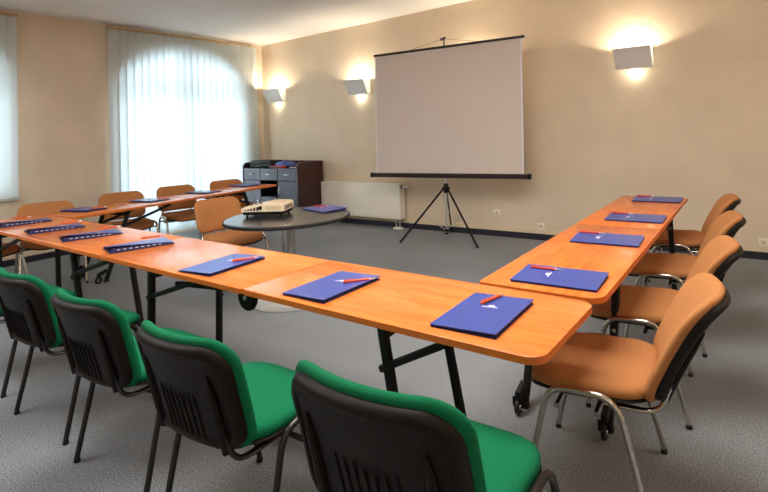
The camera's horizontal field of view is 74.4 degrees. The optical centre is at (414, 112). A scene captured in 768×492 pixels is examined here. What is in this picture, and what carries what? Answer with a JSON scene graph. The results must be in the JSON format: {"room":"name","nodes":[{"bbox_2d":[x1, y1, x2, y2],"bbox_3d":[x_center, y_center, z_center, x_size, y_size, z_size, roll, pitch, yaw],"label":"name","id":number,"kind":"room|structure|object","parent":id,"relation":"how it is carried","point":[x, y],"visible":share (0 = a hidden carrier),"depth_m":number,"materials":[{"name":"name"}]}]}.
{"room":"conference room","nodes":[
{"label":"conference room","id":0,"kind":"room"},
{"bbox_2d":[0,10,264,256],"bbox_3d":[-5.072,0.294,5.888,0.280,3.030,8.600,-4,-2,35],"label":"wall","id":1,"kind":"structure","parent":0,"point":[63,77],"depth_m":6.47,"materials":[{"name":"paint"}]},
{"bbox_2d":[0,197,18,201],"bbox_3d":[-5.314,0.093,5.509,0.300,1.895,1.520,-4,-2,35],"label":"windowsill","id":2,"kind":"structure","parent":1,"relation":"in","point":[8,199],"depth_m":5.93,"materials":[{"name":"paint"}]},
{"bbox_2d":[2,249,68,266],"bbox_3d":[-5.663,1.755,4.655,0.014,0.075,5.520,-4,-2,35],"label":"baseboard","id":3,"kind":"structure","parent":1,"relation":"attached to","point":[6,263],"depth_m":6.14,"materials":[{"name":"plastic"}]},
{"bbox_2d":[0,0,471,45],"bbox_3d":[-0.934,-1.617,3.174,10.600,0.280,8.900,-4,-2,35],"label":"ceiling","id":4,"kind":"structure","parent":0,"point":[253,22],"depth_m":6.78,"materials":[{"name":"paint"}]},
{"bbox_2d":[0,11,18,198],"bbox_3d":[-5.187,-0.099,5.360,0.055,2.187,1.600,-4,-2,35],"label":"vertical blind","id":5,"kind":"object","parent":4,"relation":"hanging from","point":[9,178],"visible":1,"depth_m":5.93,"materials":[{"name":"fabric"}]},
{"bbox_2d":[106,25,253,232],"bbox_3d":[-3.469,0.287,7.768,0.061,2.947,2.320,-4,-2,35],"label":"curtain","id":6,"kind":"object","parent":4,"relation":"hanging from","point":[180,107],"visible":0.73,"depth_m":7.59,"materials":[{"name":"fabric"}]},
{"bbox_2d":[251,48,258,159],"bbox_3d":[-2.780,0.318,8.762,0.062,2.900,0.100,-4,-2,35],"label":"blind stack","id":7,"kind":"object","parent":6,"relation":"hanging from","point":[253,50],"visible":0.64,"depth_m":8.76,"materials":[{"name":"fabric"}]},
{"bbox_2d":[0,222,767,491],"bbox_3d":[-0.834,1.591,3.021,10.600,0.100,8.800,-4,-2,35],"label":"floor","id":8,"kind":"structure","parent":0,"point":[725,449],"depth_m":2.71,"materials":[{"name":"carpet"}]},
{"bbox_2d":[2,243,28,274],"bbox_3d":[-4.071,1.329,4.670,0.630,0.799,0.562,-3,-2,7],"label":"chair","id":9,"kind":"object","parent":8,"relation":"on","point":[13,249],"visible":0.61,"depth_m":4.77,"materials":[{"name":"fabric"}]},
{"bbox_2d":[0,284,75,397],"bbox_3d":[-2.468,1.210,3.108,0.562,0.799,0.619,-4,-2,33],"label":"chair","id":10,"kind":"object","parent":8,"relation":"on","point":[53,288],"visible":0.08,"depth_m":2.87,"materials":[{"name":"fabric"}]},
{"bbox_2d":[0,214,93,286],"bbox_3d":[-3.445,1.343,4.510,1.209,0.710,0.572,-4,-2,35],"label":"folding table","id":11,"kind":"object","parent":8,"relation":"on","point":[12,231],"visible":0.54,"depth_m":4.44,"materials":[{"name":"laminate"}]},
{"bbox_2d":[0,218,51,227],"bbox_3d":[-3.511,0.966,4.529,0.250,0.047,0.374,-4,-3,41],"label":"folder","id":12,"kind":"object","parent":11,"relation":"on","point":[40,220],"visible":1,"depth_m":4.47,"materials":[{"name":"plastic"}]},
{"bbox_2d":[15,200,88,282],"bbox_3d":[-3.723,1.331,5.141,0.562,0.799,0.630,0,-3,-43],"label":"chair","id":13,"kind":"object","parent":8,"relation":"on","point":[53,206],"visible":0.23,"depth_m":5.20,"materials":[{"name":"fabric"}]},
{"bbox_2d":[0,267,140,445],"bbox_3d":[-1.800,1.167,2.638,0.562,0.799,0.619,-4,-2,32],"label":"chair","id":14,"kind":"object","parent":8,"relation":"on","point":[29,315],"visible":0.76,"depth_m":2.38,"materials":[{"name":"plastic"}]},
{"bbox_2d":[15,223,182,326],"bbox_3d":[-2.339,1.271,3.733,1.496,0.710,0.572,-4,-2,35],"label":"folding table","id":15,"kind":"object","parent":8,"relation":"on","point":[92,247],"visible":0.7,"depth_m":3.62,"materials":[{"name":"laminate"}]},
{"bbox_2d":[24,223,84,234],"bbox_3d":[-2.955,0.930,4.138,0.374,0.047,0.250,0,-3,-45],"label":"folder","id":16,"kind":"object","parent":15,"relation":"on","point":[74,225],"visible":1,"depth_m":4.08,"materials":[{"name":"plastic"}]},
{"bbox_2d":[59,229,122,241],"bbox_3d":[-2.427,0.896,3.779,0.374,0.047,0.250,-1,-3,-41],"label":"folder","id":17,"kind":"object","parent":15,"relation":"on","point":[74,237],"visible":1,"depth_m":3.72,"materials":[{"name":"plastic"}]},
{"bbox_2d":[99,226,119,229],"bbox_3d":[-2.333,0.875,3.861,0.149,0.014,0.012,-1,-2,-35],"label":"ballpoint pen","id":18,"kind":"object","parent":17,"relation":"on","point":[112,226],"visible":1,"depth_m":3.85,"materials":[{"name":"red plastic"}]},
{"bbox_2d":[44,196,194,283],"bbox_3d":[-3.152,1.365,5.507,0.542,0.710,1.369,-3,-2,28],"label":"folding table","id":19,"kind":"object","parent":8,"relation":"on","point":[118,209],"visible":0.66,"depth_m":5.32,"materials":[{"name":"laminate"}]},
{"bbox_2d":[59,207,107,211],"bbox_3d":[-3.458,1.005,5.262,0.374,0.017,0.250,-3,-2,20],"label":"folder","id":20,"kind":"object","parent":19,"relation":"on","point":[79,209],"visible":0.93,"depth_m":5.20,"materials":[{"name":"plastic"}]},
{"bbox_2d":[129,198,169,202],"bbox_3d":[-3.080,1.010,5.851,0.374,0.017,0.250,-3,-2,23],"label":"folder","id":21,"kind":"object","parent":19,"relation":"on","point":[148,200],"visible":0.97,"depth_m":5.79,"materials":[{"name":"plastic"}]},
{"bbox_2d":[97,191,158,265],"bbox_3d":[-3.362,1.343,5.896,0.562,0.799,0.630,0,-3,-45],"label":"chair","id":22,"kind":"object","parent":8,"relation":"on","point":[119,197],"visible":0.48,"depth_m":5.97,"materials":[{"name":"fabric"}]},
{"bbox_2d":[50,288,209,491],"bbox_3d":[-1.204,1.128,2.219,0.562,0.799,0.619,-4,-2,32],"label":"chair","id":23,"kind":"object","parent":8,"relation":"on","point":[101,348],"visible":0.74,"depth_m":1.97,"materials":[{"name":"plastic"}]},
{"bbox_2d":[156,184,212,238],"bbox_3d":[-2.992,1.349,6.491,0.562,0.799,0.630,0,-3,-45],"label":"chair","id":24,"kind":"object","parent":8,"relation":"on","point":[183,215],"visible":0.56,"depth_m":6.53,"materials":[{"name":"fabric"}]},
{"bbox_2d":[99,237,328,392],"bbox_3d":[-1.198,1.197,2.931,1.429,0.710,0.572,-4,-2,35],"label":"folding table","id":25,"kind":"object","parent":8,"relation":"on","point":[185,252],"visible":0.66,"depth_m":2.83,"materials":[{"name":"laminate"}]},
{"bbox_2d":[103,237,173,253],"bbox_3d":[-1.831,0.857,3.342,0.374,0.047,0.250,-1,-3,-41],"label":"folder","id":26,"kind":"object","parent":25,"relation":"on","point":[112,249],"visible":1,"depth_m":3.29,"materials":[{"name":"paper"}]},
{"bbox_2d":[141,235,162,238],"bbox_3d":[-1.776,0.838,3.421,0.149,0.014,0.012,-1,-3,-40],"label":"ballpoint pen","id":27,"kind":"object","parent":26,"relation":"on","point":[146,237],"visible":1,"depth_m":3.41,"materials":[{"name":"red plastic"}]},
{"bbox_2d":[178,253,265,276],"bbox_3d":[-1.042,0.820,2.744,0.250,0.017,0.374,-3,-2,29],"label":"folder","id":28,"kind":"object","parent":25,"relation":"on","point":[217,266],"visible":0.92,"depth_m":2.69,"materials":[{"name":"paper"}]},
{"bbox_2d":[232,256,258,261],"bbox_3d":[-0.929,0.803,2.783,0.149,0.014,0.012,-1,-2,-27],"label":"ballpoint pen","id":29,"kind":"object","parent":28,"relation":"on","point":[238,259],"visible":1,"depth_m":2.77,"materials":[{"name":"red plastic"}]},
{"bbox_2d":[135,320,302,491],"bbox_3d":[-0.619,1.090,1.802,0.562,0.799,0.619,-4,-2,32],"label":"chair","id":30,"kind":"object","parent":8,"relation":"on","point":[201,389],"visible":0.91,"depth_m":1.58,"materials":[{"name":"fabric"}]},
{"bbox_2d":[169,184,275,205],"bbox_3d":[-2.517,1.382,6.721,0.542,0.710,1.369,-3,-2,28],"label":"folding table","id":31,"kind":"object","parent":8,"relation":"on","point":[227,190],"visible":0.56,"depth_m":6.70,"materials":[{"name":"laminate"}]},
{"bbox_2d":[185,190,220,193],"bbox_3d":[-2.736,1.020,6.514,0.374,0.017,0.250,-3,-2,25],"label":"folder","id":32,"kind":"object","parent":31,"relation":"on","point":[199,191],"visible":0.95,"depth_m":6.45,"materials":[{"name":"plastic"}]},
{"bbox_2d":[228,184,259,186],"bbox_3d":[-2.442,1.032,7.211,0.374,0.017,0.250,-3,-2,27],"label":"folder","id":33,"kind":"object","parent":31,"relation":"on","point":[236,185],"visible":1,"depth_m":7.13,"materials":[{"name":"plastic"}]},
{"bbox_2d":[194,196,268,294],"bbox_3d":[-1.803,1.246,4.915,0.630,0.799,0.562,-4,-3,39],"label":"chair","id":34,"kind":"object","parent":8,"relation":"on","point":[210,214],"visible":0.68,"depth_m":4.93,"materials":[{"name":"fabric"}]},
{"bbox_2d":[209,179,255,230],"bbox_3d":[-2.550,1.352,7.085,0.562,0.799,0.630,0,-3,-45],"label":"chair","id":35,"kind":"object","parent":8,"relation":"on","point":[218,184],"visible":0.22,"depth_m":7.24,"materials":[{"name":"fabric"}]},
{"bbox_2d":[242,160,322,206],"bbox_3d":[-2.186,1.288,8.266,1.340,0.980,0.578,-4,-2,35],"label":"base cabinet","id":36,"kind":"object","parent":8,"relation":"on","point":[301,184],"visible":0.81,"depth_m":7.96,"materials":[{"name":"brown wood"}]},
{"bbox_2d":[249,159,282,167],"bbox_3d":[-2.501,0.849,8.447,0.540,0.115,0.370,-4,-2,31],"label":"laptop bag","id":37,"kind":"object","parent":36,"relation":"on","point":[255,163],"visible":0.78,"depth_m":8.32,"materials":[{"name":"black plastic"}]},
{"bbox_2d":[248,167,295,168],"bbox_3d":[-2.190,0.899,8.295,1.280,0.020,0.500,-4,-2,35],"label":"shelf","id":38,"kind":"object","parent":36,"relation":"attached to","point":[248,167],"depth_m":8.09,"materials":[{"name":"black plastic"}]},
{"bbox_2d":[269,166,285,167],"bbox_3d":[-2.190,0.863,8.055,0.300,0.035,0.102,-4,-2,35],"label":"booklet","id":39,"kind":"object","parent":36,"relation":"on","point":[269,166],"visible":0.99,"depth_m":7.99,"materials":[{"name":"paper"}]},
{"bbox_2d":[275,161,294,166],"bbox_3d":[-2.104,0.827,8.175,0.394,0.108,0.200,-3,-2,29],"label":"pouch","id":40,"kind":"object","parent":36,"relation":"on","point":[281,163],"visible":0.7,"depth_m":8.10,"materials":[{"name":"blue fabric"}]},
{"bbox_2d":[222,207,349,312],"bbox_3d":[-1.083,1.242,4.335,1.062,0.710,1.062,-4,-2,35],"label":"round table","id":41,"kind":"object","parent":8,"relation":"on","point":[298,218],"visible":0.59,"depth_m":4.13,"materials":[{"name":"laminate"}]},
{"bbox_2d":[241,195,293,216],"bbox_3d":[-1.297,0.817,4.447,0.380,0.162,0.271,-2,-2,5],"label":"projector","id":42,"kind":"object","parent":41,"relation":"on","point":[276,206],"visible":1,"depth_m":4.33,"materials":[{"name":"beige plastic"}]},
{"bbox_2d":[302,204,346,212],"bbox_3d":[-0.833,0.877,4.638,0.250,0.017,0.374,0,-3,-43],"label":"folder","id":43,"kind":"object","parent":41,"relation":"on","point":[330,208],"visible":0.9,"depth_m":4.59,"materials":[{"name":"plastic"}]},
{"bbox_2d":[243,260,591,416],"bbox_3d":[-0.032,1.121,2.111,1.424,0.710,0.572,-4,-2,35],"label":"folding table","id":44,"kind":"object","parent":8,"relation":"on","point":[404,303],"visible":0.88,"depth_m":1.94,"materials":[{"name":"laminate"}]},
{"bbox_2d":[282,271,379,303],"bbox_3d":[-0.370,0.776,2.276,0.250,0.017,0.374,-4,-2,34],"label":"folder","id":45,"kind":"object","parent":44,"relation":"on","point":[328,288],"visible":0.94,"depth_m":2.23,"materials":[{"name":"paper"}]},
{"bbox_2d":[343,278,374,282],"bbox_3d":[-0.253,0.759,2.295,0.149,0.014,0.012,-2,-2,-15],"label":"ballpoint pen","id":46,"kind":"object","parent":45,"relation":"on","point":[362,279],"visible":1,"depth_m":2.29,"materials":[{"name":"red plastic"}]},
{"bbox_2d":[430,292,533,338],"bbox_3d":[0.256,0.737,1.864,0.250,0.017,0.374,-4,-2,32],"label":"folder","id":47,"kind":"object","parent":44,"relation":"on","point":[490,319],"visible":0.99,"depth_m":1.82,"materials":[{"name":"paper"}]},
{"bbox_2d":[480,293,504,303],"bbox_3d":[0.307,0.726,1.981,0.149,0.014,0.012,0,-3,-43],"label":"ballpoint pen","id":48,"kind":"object","parent":47,"relation":"on","point":[486,300],"visible":1,"depth_m":1.97,"materials":[{"name":"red plastic"}]},
{"bbox_2d":[291,359,559,491],"bbox_3d":[0.035,1.028,1.357,0.595,0.839,0.650,-4,-2,33],"label":"chair","id":49,"kind":"object","parent":8,"relation":"on","point":[357,437],"visible":1,"depth_m":1.12,"materials":[{"name":"fabric"}]},
{"bbox_2d":[370,35,531,247],"bbox_3d":[0.405,0.326,6.421,2.217,2.565,0.827,-4,-2,35],"label":"projection screen","id":50,"kind":"object","parent":8,"relation":"on","point":[445,111],"visible":1,"depth_m":6.29,"materials":[{"name":"fabric"}]},
{"bbox_2d":[480,224,660,440],"bbox_3d":[0.939,1.104,2.725,0.542,0.710,1.489,-4,-2,34],"label":"folding table","id":51,"kind":"object","parent":8,"relation":"on","point":[558,251],"visible":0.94,"depth_m":2.51,"materials":[{"name":"laminate"}]},
{"bbox_2d":[510,264,608,292],"bbox_3d":[0.648,0.735,2.260,0.374,0.017,0.250,-4,-2,32],"label":"folder","id":52,"kind":"object","parent":51,"relation":"on","point":[567,278],"visible":0.94,"depth_m":2.23,"materials":[{"name":"paper"}]},
{"bbox_2d":[530,265,560,270],"bbox_3d":[0.614,0.727,2.363,0.149,0.014,0.012,-4,-2,31],"label":"ballpoint pen","id":53,"kind":"object","parent":52,"relation":"on","point":[531,266],"visible":1,"depth_m":2.36,"materials":[{"name":"red plastic"}]},
{"bbox_2d":[570,231,643,247],"bbox_3d":[1.128,0.740,2.961,0.374,0.017,0.250,-4,-2,31],"label":"folder","id":54,"kind":"object","parent":51,"relation":"on","point":[624,240],"visible":1,"depth_m":2.93,"materials":[{"name":"paper"}]},
{"bbox_2d":[580,230,604,233],"bbox_3d":[1.089,0.733,3.099,0.149,0.014,0.012,-4,-2,31],"label":"ballpoint pen","id":55,"kind":"object","parent":54,"relation":"on","point":[581,231],"visible":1,"depth_m":3.10,"materials":[{"name":"red plastic"}]},
{"bbox_2d":[531,273,730,491],"bbox_3d":[0.822,1.037,1.952,0.718,0.799,0.562,-3,-2,29],"label":"chair","id":56,"kind":"object","parent":8,"relation":"on","point":[618,372],"visible":0.98,"depth_m":1.84,"materials":[{"name":"fabric"}]},
{"bbox_2d":[576,196,687,289],"bbox_3d":[1.775,1.114,3.964,0.542,0.710,1.499,-4,-2,34],"label":"folding table","id":57,"kind":"object","parent":8,"relation":"on","point":[624,203],"visible":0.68,"depth_m":3.84,"materials":[{"name":"laminate"}]},
{"bbox_2d":[605,213,666,223],"bbox_3d":[1.565,0.744,3.577,0.374,0.017,0.250,-4,-2,33],"label":"folder","id":58,"kind":"object","parent":57,"relation":"on","point":[641,218],"visible":1,"depth_m":3.55,"materials":[{"name":"plastic"}]},
{"bbox_2d":[612,212,632,213],"bbox_3d":[1.530,0.737,3.718,0.149,0.014,0.012,-4,-2,31],"label":"ballpoint pen","id":59,"kind":"object","parent":58,"relation":"on","point":[612,212],"visible":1,"depth_m":3.72,"materials":[{"name":"red plastic"}]},
{"bbox_2d":[632,196,682,202],"bbox_3d":[2.106,0.750,4.382,0.374,0.017,0.250,-4,-2,33],"label":"folder","id":60,"kind":"object","parent":57,"relation":"on","point":[660,199],"visible":1,"depth_m":4.35,"materials":[{"name":"plastic"}]},
{"bbox_2d":[586,235,743,429],"bbox_3d":[1.276,1.041,2.580,0.718,0.799,0.562,-3,-2,29],"label":"chair","id":61,"kind":"object","parent":8,"relation":"on","point":[647,307],"visible":0.49,"depth_m":2.50,"materials":[{"name":"fabric"}]},
{"bbox_2d":[623,210,745,357],"bbox_3d":[1.741,1.046,3.268,0.718,0.799,0.562,-3,-2,29],"label":"chair","id":62,"kind":"object","parent":8,"relation":"on","point":[677,267],"visible":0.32,"depth_m":3.19,"materials":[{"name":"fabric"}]},
{"bbox_2d":[644,193,740,286],"bbox_3d":[2.193,1.054,4.014,0.718,0.799,0.562,-3,-2,29],"label":"chair","id":63,"kind":"object","parent":8,"relation":"on","point":[687,239],"visible":0.48,"depth_m":3.90,"materials":[{"name":"fabric"}]},
{"bbox_2d":[261,0,767,246],"bbox_3d":[1.431,-0.036,6.393,10.609,3.203,0.200,-4,-2,33],"label":"wall","id":64,"kind":"structure","parent":0,"point":[692,125],"depth_m":5.92,"materials":[{"name":"paint"}]},
{"bbox_2d":[263,88,286,102],"bbox_3d":[-2.431,-0.301,8.721,0.380,0.246,0.196,-4,-2,34],"label":"wall lamp","id":65,"kind":"object","parent":64,"relation":"attached to","point":[276,95],"visible":1,"depth_m":8.67,"materials":[{"name":"metal"}]},
{"bbox_2d":[343,78,370,95],"bbox_3d":[-0.882,-0.399,7.694,0.380,0.246,0.196,-4,-2,34],"label":"wall lamp","id":66,"kind":"object","parent":64,"relation":"attached to","point":[361,86],"visible":1,"depth_m":7.65,"materials":[{"name":"metal"}]},
{"bbox_2d":[321,181,407,229],"bbox_3d":[-0.767,1.375,7.629,1.672,0.647,0.150,-4,-2,35],"label":"radiator","id":67,"kind":"object","parent":64,"relation":"attached to","point":[365,199],"visible":0.94,"depth_m":7.49,"materials":[{"name":"metal"}]},
{"bbox_2d":[321,181,403,185],"bbox_3d":[-0.788,1.063,7.633,1.663,0.022,0.130,-4,-2,35],"label":"grille","id":68,"kind":"object","parent":67,"relation":"attached to","point":[324,183],"depth_m":7.65,"materials":[{"name":"metal"}]},
{"bbox_2d":[493,209,499,215],"bbox_3d":[1.055,1.286,6.502,0.090,0.084,0.016,-4,-2,34],"label":"wall socket","id":69,"kind":"object","parent":64,"relation":"attached to","point":[496,211],"visible":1,"depth_m":6.50,"materials":[{"name":"plastic"}]},
{"bbox_2d":[537,223,544,229],"bbox_3d":[1.543,1.391,6.177,0.090,0.084,0.016,-4,-2,34],"label":"wall socket","id":70,"kind":"object","parent":64,"relation":"attached to","point":[541,226],"visible":1,"depth_m":6.17,"materials":[{"name":"plastic"}]},
{"bbox_2d":[339,215,767,259],"bbox_3d":[1.515,1.520,6.196,10.004,0.075,0.014,-4,-2,33],"label":"baseboard","id":71,"kind":"structure","parent":64,"relation":"attached to","point":[747,254],"depth_m":6.59,"materials":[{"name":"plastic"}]},
{"bbox_2d":[612,45,653,70],"bbox_3d":[2.390,-0.606,5.524,0.380,0.246,0.196,-4,-2,34],"label":"wall lamp","id":72,"kind":"object","parent":64,"relation":"attached to","point":[635,57],"visible":1,"depth_m":5.48,"materials":[{"name":"metal"}]},
{"bbox_2d":[758,238,767,246],"bbox_3d":[3.412,1.267,4.938,0.090,0.084,0.016,-4,-2,34],"label":"wall socket","id":73,"kind":"object","parent":64,"relation":"attached to","point":[763,242],"visible":1,"depth_m":4.93,"materials":[{"name":"plastic"}]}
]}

